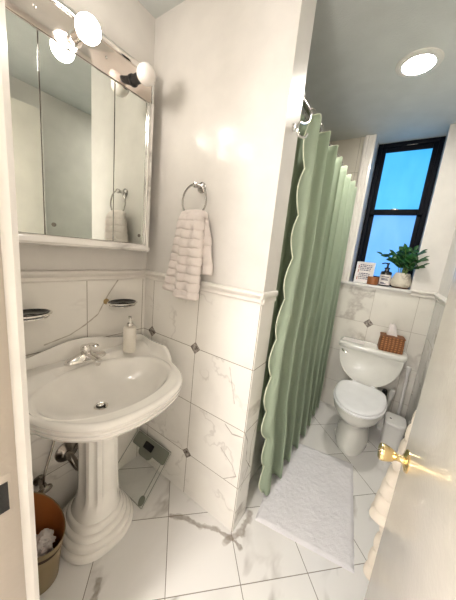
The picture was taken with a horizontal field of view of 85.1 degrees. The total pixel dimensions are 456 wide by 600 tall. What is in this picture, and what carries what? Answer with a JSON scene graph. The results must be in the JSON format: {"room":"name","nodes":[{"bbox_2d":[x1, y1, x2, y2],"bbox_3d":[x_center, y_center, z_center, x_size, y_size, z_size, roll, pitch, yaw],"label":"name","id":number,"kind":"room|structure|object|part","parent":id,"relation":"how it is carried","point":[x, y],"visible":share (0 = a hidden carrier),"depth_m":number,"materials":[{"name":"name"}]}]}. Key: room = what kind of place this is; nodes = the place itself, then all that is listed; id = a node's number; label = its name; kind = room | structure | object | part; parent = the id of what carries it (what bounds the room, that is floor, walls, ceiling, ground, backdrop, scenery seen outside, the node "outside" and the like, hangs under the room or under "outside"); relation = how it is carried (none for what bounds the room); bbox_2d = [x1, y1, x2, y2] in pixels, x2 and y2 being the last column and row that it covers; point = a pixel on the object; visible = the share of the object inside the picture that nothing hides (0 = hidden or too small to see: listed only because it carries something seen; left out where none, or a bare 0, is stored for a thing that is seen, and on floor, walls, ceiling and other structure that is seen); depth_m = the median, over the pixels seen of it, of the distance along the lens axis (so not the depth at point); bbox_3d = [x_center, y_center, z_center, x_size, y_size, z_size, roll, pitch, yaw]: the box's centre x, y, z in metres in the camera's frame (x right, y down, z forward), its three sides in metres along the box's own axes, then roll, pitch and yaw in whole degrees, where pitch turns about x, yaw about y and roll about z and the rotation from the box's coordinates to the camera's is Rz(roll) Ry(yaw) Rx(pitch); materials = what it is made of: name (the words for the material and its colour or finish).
{"room":"bathroom","nodes":[
{"label":"bathroom","id":0,"kind":"room"},
{"bbox_2d":[19,0,155,509],"bbox_3d":[-0.318,-0.222,1.910,0.100,2.640,2.770,13,13,32],"label":"wall","id":1,"kind":"structure","parent":0,"point":[79,310],"depth_m":1.24,"materials":[{"name":"tile"}]},
{"bbox_2d":[23,309,52,321],"bbox_3d":[-0.821,0.058,1.022,0.132,0.032,0.168,13,13,32],"label":"soap dish","id":2,"kind":"object","parent":1,"relation":"attached to","point":[28,314],"visible":0.52,"depth_m":1.04,"materials":[{"name":"silver metal"}]},
{"bbox_2d":[33,441,54,493],"bbox_3d":[-0.872,0.716,1.217,0.088,0.442,0.136,13,13,32],"label":"shutoff valve","id":3,"kind":"object","parent":1,"relation":"attached to","point":[39,480],"visible":0.83,"depth_m":1.22,"materials":[{"name":"silver metal"}]},
{"bbox_3d":[-0.885,0.917,1.204,0.018,0.036,0.060,13,13,32],"label":"valve handle","id":4,"kind":"part","parent":3,"relation":"part of","materials":[{"name":"silver metal"}]},
{"bbox_2d":[54,442,77,470],"bbox_3d":[-0.826,0.849,1.318,0.107,0.175,0.122,13,13,32],"label":"drain pipe","id":5,"kind":"object","parent":1,"relation":"attached to","point":[66,451],"visible":0.82,"depth_m":1.31,"materials":[{"name":"silver metal"}]},
{"bbox_2d":[5,8,153,251],"bbox_3d":[-0.651,-0.605,1.075,0.102,0.740,0.722,13,13,32],"label":"medicine cabinet","id":6,"kind":"object","parent":1,"relation":"attached to","point":[83,141],"visible":0.99,"depth_m":1.03,"materials":[{"name":"silver metal"}]},
{"bbox_3d":[-0.753,-0.595,0.861,0.008,0.696,0.175,13,13,32],"label":"mirror door","id":7,"kind":"part","parent":6,"relation":"part of","materials":[{"name":"silver metal"}]},
{"bbox_3d":[-0.622,-0.619,1.054,0.008,0.696,0.286,13,13,32],"label":"mirror door","id":8,"kind":"part","parent":6,"relation":"part of","materials":[{"name":"silver metal"}]},
{"bbox_3d":[-0.624,-0.599,1.057,0.032,0.740,0.722,13,13,32],"label":"marbled frame","id":9,"kind":"part","parent":6,"relation":"part of","materials":[{"name":"white stone"}]},
{"bbox_3d":[-0.491,-0.643,1.246,0.008,0.696,0.173,13,13,32],"label":"mirror door","id":10,"kind":"part","parent":6,"relation":"part of","materials":[{"name":"silver metal"}]},
{"bbox_2d":[5,0,155,104],"bbox_3d":[-0.580,-0.759,1.010,0.230,0.680,0.716,13,13,32],"label":"vanity light","id":11,"kind":"object","parent":1,"relation":"attached to","point":[80,33],"visible":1,"depth_m":0.94,"materials":[{"name":"white paint"}]},
{"bbox_2d":[68,12,100,48],"bbox_3d":[-0.531,-0.990,0.919,0.140,0.084,0.084,13,13,32],"label":"bulb","id":12,"kind":"object","parent":11,"relation":"attached to","point":[84,32],"depth_m":0.90,"materials":[{"name":"white glass"}]},
{"bbox_3d":[-0.604,-0.765,1.025,0.028,0.680,0.716,13,13,32],"label":"chrome moulding","id":13,"kind":"part","parent":11,"relation":"part of","materials":[{"name":"silver metal"}]},
{"bbox_2d":[128,62,155,87],"bbox_3d":[-0.388,-1.016,1.129,0.140,0.084,0.084,13,13,32],"label":"bulb","id":14,"kind":"object","parent":11,"relation":"attached to","point":[145,74],"depth_m":1.11,"materials":[{"name":"white glass"}]},
{"bbox_2d":[20,270,145,283],"bbox_3d":[-0.737,-0.114,1.188,0.026,0.056,0.850,13,13,32],"label":"trim","id":15,"kind":"structure","parent":1,"relation":"attached to","point":[27,276],"depth_m":1.19,"materials":[{"name":"white paint"}]},
{"bbox_2d":[103,299,136,307],"bbox_3d":[-0.583,0.014,1.372,0.132,0.032,0.168,13,13,32],"label":"soap dish","id":16,"kind":"object","parent":1,"relation":"attached to","point":[118,303],"visible":1,"depth_m":1.35,"materials":[{"name":"silver metal"}]},
{"bbox_2d":[40,401,391,599],"bbox_3d":[0.024,1.427,0.831,2.446,0.100,4.500,13,13,32],"label":"floor","id":17,"kind":"structure","parent":0,"point":[172,548],"depth_m":1.26,"materials":[{"name":"tile"}]},
{"bbox_2d":[33,491,65,594],"bbox_3d":[-0.840,1.047,1.069,0.247,0.377,0.226,13,13,32],"label":"waste bin","id":18,"kind":"object","parent":17,"relation":"on","point":[48,513],"visible":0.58,"depth_m":1.14,"materials":[{"name":"brown plastic"}]},
{"bbox_2d":[36,528,55,557],"bbox_3d":[-0.842,1.088,1.075,0.143,0.151,0.149,13,13,32],"label":"crumpled tissue","id":19,"kind":"object","parent":18,"relation":"in","point":[45,538],"visible":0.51,"depth_m":1.07,"materials":[{"name":"paper"}]},
{"bbox_2d":[26,333,181,564],"bbox_3d":[-0.567,0.727,1.192,0.591,1.011,0.750,13,13,32],"label":"pedestal sink","id":20,"kind":"object","parent":17,"relation":"on","point":[88,392],"visible":0.96,"depth_m":1.19,"materials":[{"name":"ceramic"}]},
{"bbox_2d":[64,342,105,365],"bbox_3d":[-0.659,0.251,1.192,0.151,0.101,0.198,13,13,32],"label":"faucet","id":21,"kind":"object","parent":20,"relation":"on","point":[86,354],"depth_m":1.18,"materials":[{"name":"silver metal"}]},
{"bbox_2d":[26,333,181,442],"bbox_3d":[-0.534,0.413,1.131,0.591,0.343,0.750,13,13,32],"label":"basin","id":22,"kind":"object","parent":20,"relation":"in","point":[84,389],"depth_m":1.13,"materials":[{"name":"ceramic"}]},
{"bbox_2d":[123,316,135,352],"bbox_3d":[-0.532,0.182,1.346,0.066,0.199,0.066,7,11,5],"label":"soap dispenser","id":23,"kind":"object","parent":20,"relation":"on","point":[129,331],"visible":1,"depth_m":1.33,"materials":[{"name":"beige ceramic"}]},
{"bbox_2d":[118,429,169,508],"bbox_3d":[-0.555,1.044,1.570,0.335,0.236,0.222,13,13,32],"label":"bathroom scale","id":24,"kind":"object","parent":17,"relation":"on","point":[148,449],"visible":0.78,"depth_m":1.59,"materials":[{"name":"clear glass"}]},
{"bbox_2d":[249,424,264,481],"bbox_3d":[0.201,0.885,2.308,0.739,0.430,1.554,13,13,32],"label":"bathtub","id":25,"kind":"object","parent":17,"relation":"on","point":[259,440],"visible":0.02,"depth_m":1.69,"materials":[{"name":"ceramic"}]},
{"bbox_2d":[255,443,353,573],"bbox_3d":[0.557,1.258,1.669,0.519,0.016,0.769,11,12,24],"label":"bath mat","id":26,"kind":"object","parent":17,"relation":"on","point":[311,505],"visible":0.85,"depth_m":1.54,"materials":[{"name":"white fabric"}]},
{"bbox_2d":[333,336,407,455],"bbox_3d":[1.130,0.831,2.127,0.541,0.793,0.796,13,13,32],"label":"toilet","id":27,"kind":"object","parent":17,"relation":"on","point":[359,404],"visible":0.98,"depth_m":2.10,"materials":[{"name":"ceramic"}]},
{"bbox_2d":[343,337,364,344],"bbox_3d":[1.185,0.379,2.342,0.180,0.012,0.100,13,13,32],"label":"folded paper","id":28,"kind":"object","parent":27,"relation":"on","point":[344,338],"visible":1,"depth_m":2.33,"materials":[{"name":"white paper"}]},
{"bbox_3d":[1.063,0.806,2.018,0.390,0.018,0.547,13,13,32],"label":"seat","id":29,"kind":"part","parent":27,"relation":"part of","materials":[{"name":"white plastic"}]},
{"bbox_3d":[1.066,0.785,2.015,0.376,0.023,0.535,13,13,32],"label":"lid","id":30,"kind":"part","parent":27,"relation":"part of","materials":[{"name":"white plastic"}]},
{"bbox_3d":[1.297,0.613,2.306,0.504,0.307,0.202,13,13,32],"label":"tank","id":31,"kind":"part","parent":27,"relation":"part of","materials":[{"name":"ceramic"}]},
{"bbox_3d":[1.314,0.440,2.271,0.541,0.048,0.234,13,13,32],"label":"tank lid","id":32,"kind":"part","parent":27,"relation":"part of","materials":[{"name":"ceramic"}]},
{"bbox_2d":[377,323,405,354],"bbox_3d":[1.439,0.323,2.175,0.183,0.241,0.152,11,12,26],"label":"tissue box","id":33,"kind":"object","parent":27,"relation":"on","point":[390,341],"visible":1,"depth_m":2.14,"materials":[{"name":"wicker"}]},
{"bbox_2d":[376,389,394,430],"bbox_3d":[1.459,1.003,2.293,0.084,0.459,0.166,13,13,32],"label":"toilet brush","id":34,"kind":"object","parent":17,"relation":"on","point":[379,425],"visible":0.59,"depth_m":2.28,"materials":[{"name":"white plastic"}]},
{"bbox_3d":[1.462,0.944,2.260,0.044,0.331,0.128,13,13,32],"label":"handle","id":35,"kind":"part","parent":34,"relation":"part of","materials":[{"name":"white plastic"}]},
{"bbox_2d":[380,412,406,451],"bbox_3d":[1.419,1.133,2.143,0.157,0.254,0.196,13,13,32],"label":"trash can","id":36,"kind":"object","parent":17,"relation":"on","point":[394,427],"visible":0.91,"depth_m":2.08,"materials":[{"name":"white plastic"}]},
{"bbox_3d":[1.430,1.030,2.123,0.157,0.036,0.196,13,13,32],"label":"bin lid","id":37,"kind":"part","parent":36,"relation":"part of","materials":[{"name":"white plastic"}]},
{"bbox_2d":[397,366,410,415],"bbox_3d":[1.566,0.908,2.233,0.102,0.690,0.134,13,13,32],"label":"plunger","id":38,"kind":"object","parent":17,"relation":"on","point":[408,369],"visible":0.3,"depth_m":2.18,"materials":[{"name":"white plastic"}]},
{"bbox_2d":[139,0,316,531],"bbox_3d":[-0.137,-0.100,1.381,0.810,2.640,0.138,13,13,32],"label":"wall partition","id":39,"kind":"structure","parent":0,"point":[231,74],"depth_m":1.21,"materials":[{"name":"paint"}]},
{"bbox_2d":[162,209,212,300],"bbox_3d":[-0.209,-0.229,1.255,0.289,0.441,0.109,13,13,32],"label":"hand towel","id":40,"kind":"object","parent":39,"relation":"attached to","point":[190,257],"visible":1,"depth_m":1.21,"materials":[{"name":"fabric"}]},
{"bbox_2d":[182,182,206,210],"bbox_3d":[-0.152,-0.492,1.221,0.161,0.178,0.062,13,13,32],"label":"towel ring","id":41,"kind":"object","parent":39,"relation":"attached to","point":[201,187],"visible":0.84,"depth_m":1.21,"materials":[{"name":"metal"}]},
{"bbox_2d":[145,270,265,304],"bbox_3d":[-0.179,-0.081,1.312,0.823,0.056,0.026,13,13,32],"label":"trim","id":42,"kind":"structure","parent":39,"relation":"attached to","point":[248,295],"depth_m":1.20,"materials":[{"name":"white paint"}]},
{"bbox_2d":[260,290,277,304],"bbox_3d":[0.193,-0.011,1.152,0.013,0.056,0.164,13,13,32],"label":"trim","id":43,"kind":"structure","parent":39,"relation":"attached to","point":[271,296],"depth_m":1.15,"materials":[{"name":"white tile"}]},
{"bbox_2d":[292,112,311,138],"bbox_3d":[0.330,-0.748,1.055,0.052,0.152,0.149,15,14,40],"label":"wall hook","id":44,"kind":"object","parent":39,"relation":"attached to","point":[294,126],"visible":1,"depth_m":1.03,"materials":[{"name":"silver metal"}]},
{"bbox_2d":[302,91,330,145],"bbox_3d":[0.745,-0.959,1.707,0.044,0.044,1.562,13,13,32],"label":"curtain rod","id":45,"kind":"object","parent":39,"relation":"attached to","point":[305,105],"visible":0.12,"depth_m":1.14,"materials":[{"name":"silver metal"}]},
{"bbox_2d":[259,113,356,495],"bbox_3d":[0.660,0.116,1.866,0.129,2.128,1.540,13,13,32],"label":"shower curtain","id":46,"kind":"object","parent":45,"relation":"hanging from","point":[325,195],"visible":1,"depth_m":1.55,"materials":[{"name":"green fabric"}]},
{"bbox_3d":[0.392,-0.884,1.185,0.056,0.058,0.012,13,13,32],"label":"curtain ring","id":47,"kind":"object","parent":45,"relation":"hanging from","visible":0},
{"bbox_2d":[256,114,306,431],"bbox_3d":[0.619,-0.109,1.880,0.020,1.740,1.506,13,13,32],"label":"curtain liner","id":48,"kind":"object","parent":47,"relation":"hanging from","point":[286,256],"visible":0.12,"depth_m":1.36,"materials":[{"name":"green fabric"}]},
{"bbox_2d":[138,0,455,144],"bbox_3d":[0.385,-1.263,0.431,2.446,0.100,4.800,13,13,32],"label":"ceiling","id":49,"kind":"structure","parent":0,"point":[357,46],"depth_m":1.47,"materials":[{"name":"paint"}]},
{"bbox_2d":[395,47,444,77],"bbox_3d":[1.071,-1.323,1.397,0.224,0.013,0.224,13,13,32],"label":"recessed light","id":50,"kind":"object","parent":49,"relation":"in","point":[419,62],"visible":1,"depth_m":1.38,"materials":[{"name":"white"}]},
{"bbox_2d":[320,124,455,417],"bbox_3d":[1.189,-0.210,2.643,1.596,2.640,0.320,13,13,32],"label":"wall","id":51,"kind":"structure","parent":0,"point":[362,312],"depth_m":2.26,"materials":[{"name":"tile"}]},
{"bbox_2d":[341,134,376,281],"bbox_3d":[1.212,-0.827,2.341,0.088,1.315,0.024,13,13,32],"label":"trim","id":52,"kind":"structure","parent":51,"relation":"attached to","point":[370,141],"depth_m":2.31,"materials":[{"name":"white paint"}]},
{"bbox_2d":[341,281,411,292],"bbox_3d":[1.412,-0.139,2.415,0.599,0.024,0.240,13,13,32],"label":"trim","id":53,"kind":"structure","parent":51,"relation":"attached to","point":[343,282],"depth_m":2.31,"materials":[{"name":"stone"}]},
{"bbox_2d":[353,261,375,282],"bbox_3d":[1.352,-0.273,2.462,0.162,0.205,0.047,13,13,32],"label":"picture frame","id":54,"kind":"object","parent":53,"relation":"on","point":[363,269],"visible":0.89,"depth_m":2.46,"materials":[{"name":"white paper"}]},
{"bbox_2d":[367,276,378,284],"bbox_3d":[1.377,-0.184,2.366,0.094,0.073,0.094,13,13,32],"label":"wooden cup","id":55,"kind":"object","parent":53,"relation":"on","point":[371,280],"visible":0.98,"depth_m":2.33,"materials":[{"name":"brown wood"}]},
{"bbox_2d":[378,263,391,286],"bbox_3d":[1.479,-0.239,2.326,0.089,0.216,0.092,-3,14,-38],"label":"soap bottle","id":56,"kind":"object","parent":53,"relation":"on","point":[385,276],"visible":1,"depth_m":2.30,"materials":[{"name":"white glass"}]},
{"bbox_2d":[377,243,429,288],"bbox_3d":[1.564,-0.301,2.220,0.188,0.396,0.423,-1,13,-30],"label":"potted plant","id":57,"kind":"object","parent":53,"relation":"on","point":[403,259],"visible":1,"depth_m":2.20,"materials":[{"name":"green plant"}]},
{"bbox_3d":[1.573,-0.181,2.254,0.163,0.127,0.136,13,13,32],"label":"pot","id":58,"kind":"part","parent":57,"relation":"part of","materials":[{"name":"beige ceramic"}]},
{"bbox_2d":[352,136,445,285],"bbox_3d":[1.597,-0.798,2.391,0.491,1.309,0.096,13,13,32],"label":"window","id":59,"kind":"structure","parent":51,"relation":"in","point":[405,172],"depth_m":2.35,"materials":[{"name":"black paint"}]},
{"bbox_3d":[1.577,-0.526,2.457,0.345,0.593,0.006,13,13,32],"label":"pane","id":60,"kind":"part","parent":59,"relation":"part of","materials":[{"name":"blue"}]},
{"bbox_3d":[1.577,-0.521,2.458,0.435,0.683,0.025,13,13,32],"label":"sash","id":61,"kind":"part","parent":59,"relation":"part of","materials":[{"name":"glass"}]},
{"bbox_3d":[1.622,-1.110,2.317,0.435,0.610,0.025,13,13,32],"label":"sash","id":62,"kind":"part","parent":59,"relation":"part of","materials":[{"name":"black paint"}]},
{"bbox_3d":[1.622,-1.115,2.316,0.365,0.530,0.006,13,13,32],"label":"pane","id":63,"kind":"part","parent":59,"relation":"part of","materials":[{"name":"blue"}]},
{"bbox_2d":[410,289,435,298],"bbox_3d":[1.673,-0.048,2.123,0.181,0.056,0.026,13,13,32],"label":"trim","id":64,"kind":"structure","parent":51,"relation":"attached to","point":[425,294],"depth_m":2.12,"materials":[{"name":"white tile"}]},
{"bbox_2d":[403,227,455,437],"bbox_3d":[1.133,0.090,1.082,0.100,2.640,2.970,13,13,32],"label":"wall","id":65,"kind":"structure","parent":0,"point":[450,266],"depth_m":1.94,"materials":[{"name":"paint"}]},
{"bbox_2d":[434,293,446,306],"bbox_3d":[1.072,0.089,1.106,0.026,0.056,2.400,13,13,32],"label":"trim","id":66,"kind":"structure","parent":65,"relation":"attached to","point":[441,299],"depth_m":1.81,"materials":[{"name":"white paint"}]},
{"bbox_3d":[-0.362,0.075,0.366,1.596,2.640,0.120,13,13,32],"label":"wall","id":67,"kind":"structure","parent":0,"visible":0},
{"bbox_2d":[0,237,26,599],"bbox_3d":[-0.104,0.221,0.202,0.833,2.470,0.130,13,13,32],"label":"trim","id":68,"kind":"structure","parent":67,"relation":"attached to","point":[12,572],"depth_m":0.49,"materials":[{"name":"paint"}]},
{"bbox_3d":[-0.442,0.387,0.485,0.005,0.100,0.033,13,13,32],"label":"strike plate","id":69,"kind":"part","parent":68,"relation":"part of","materials":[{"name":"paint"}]},
{"bbox_2d":[0,0,39,599],"bbox_3d":[-0.421,0.113,0.485,0.068,2.510,0.026,13,13,32],"label":"trim","id":70,"kind":"structure","parent":67,"relation":"attached to","point":[9,236],"depth_m":0.45,"materials":[{"name":"white paint"}]},
{"bbox_2d":[364,268,455,599],"bbox_3d":[0.426,0.253,0.394,0.187,2.418,0.787,12,12,27],"label":"door","id":71,"kind":"structure","parent":67,"relation":"in","point":[415,559],"depth_m":0.61,"materials":[{"name":"paint"}]},
{"bbox_2d":[363,411,415,579],"bbox_3d":[0.616,0.708,0.894,0.150,0.802,0.120,13,13,32],"label":"bath towel","id":72,"kind":"object","parent":71,"relation":"hanging from","point":[378,511],"visible":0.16,"depth_m":0.90,"materials":[{"name":"fabric"}]},
{"bbox_3d":[0.508,0.483,0.774,0.067,0.053,0.053,12,12,27],"label":"knob","id":73,"kind":"part","parent":71,"relation":"part of","materials":[{"name":"gold metal"}]}
]}

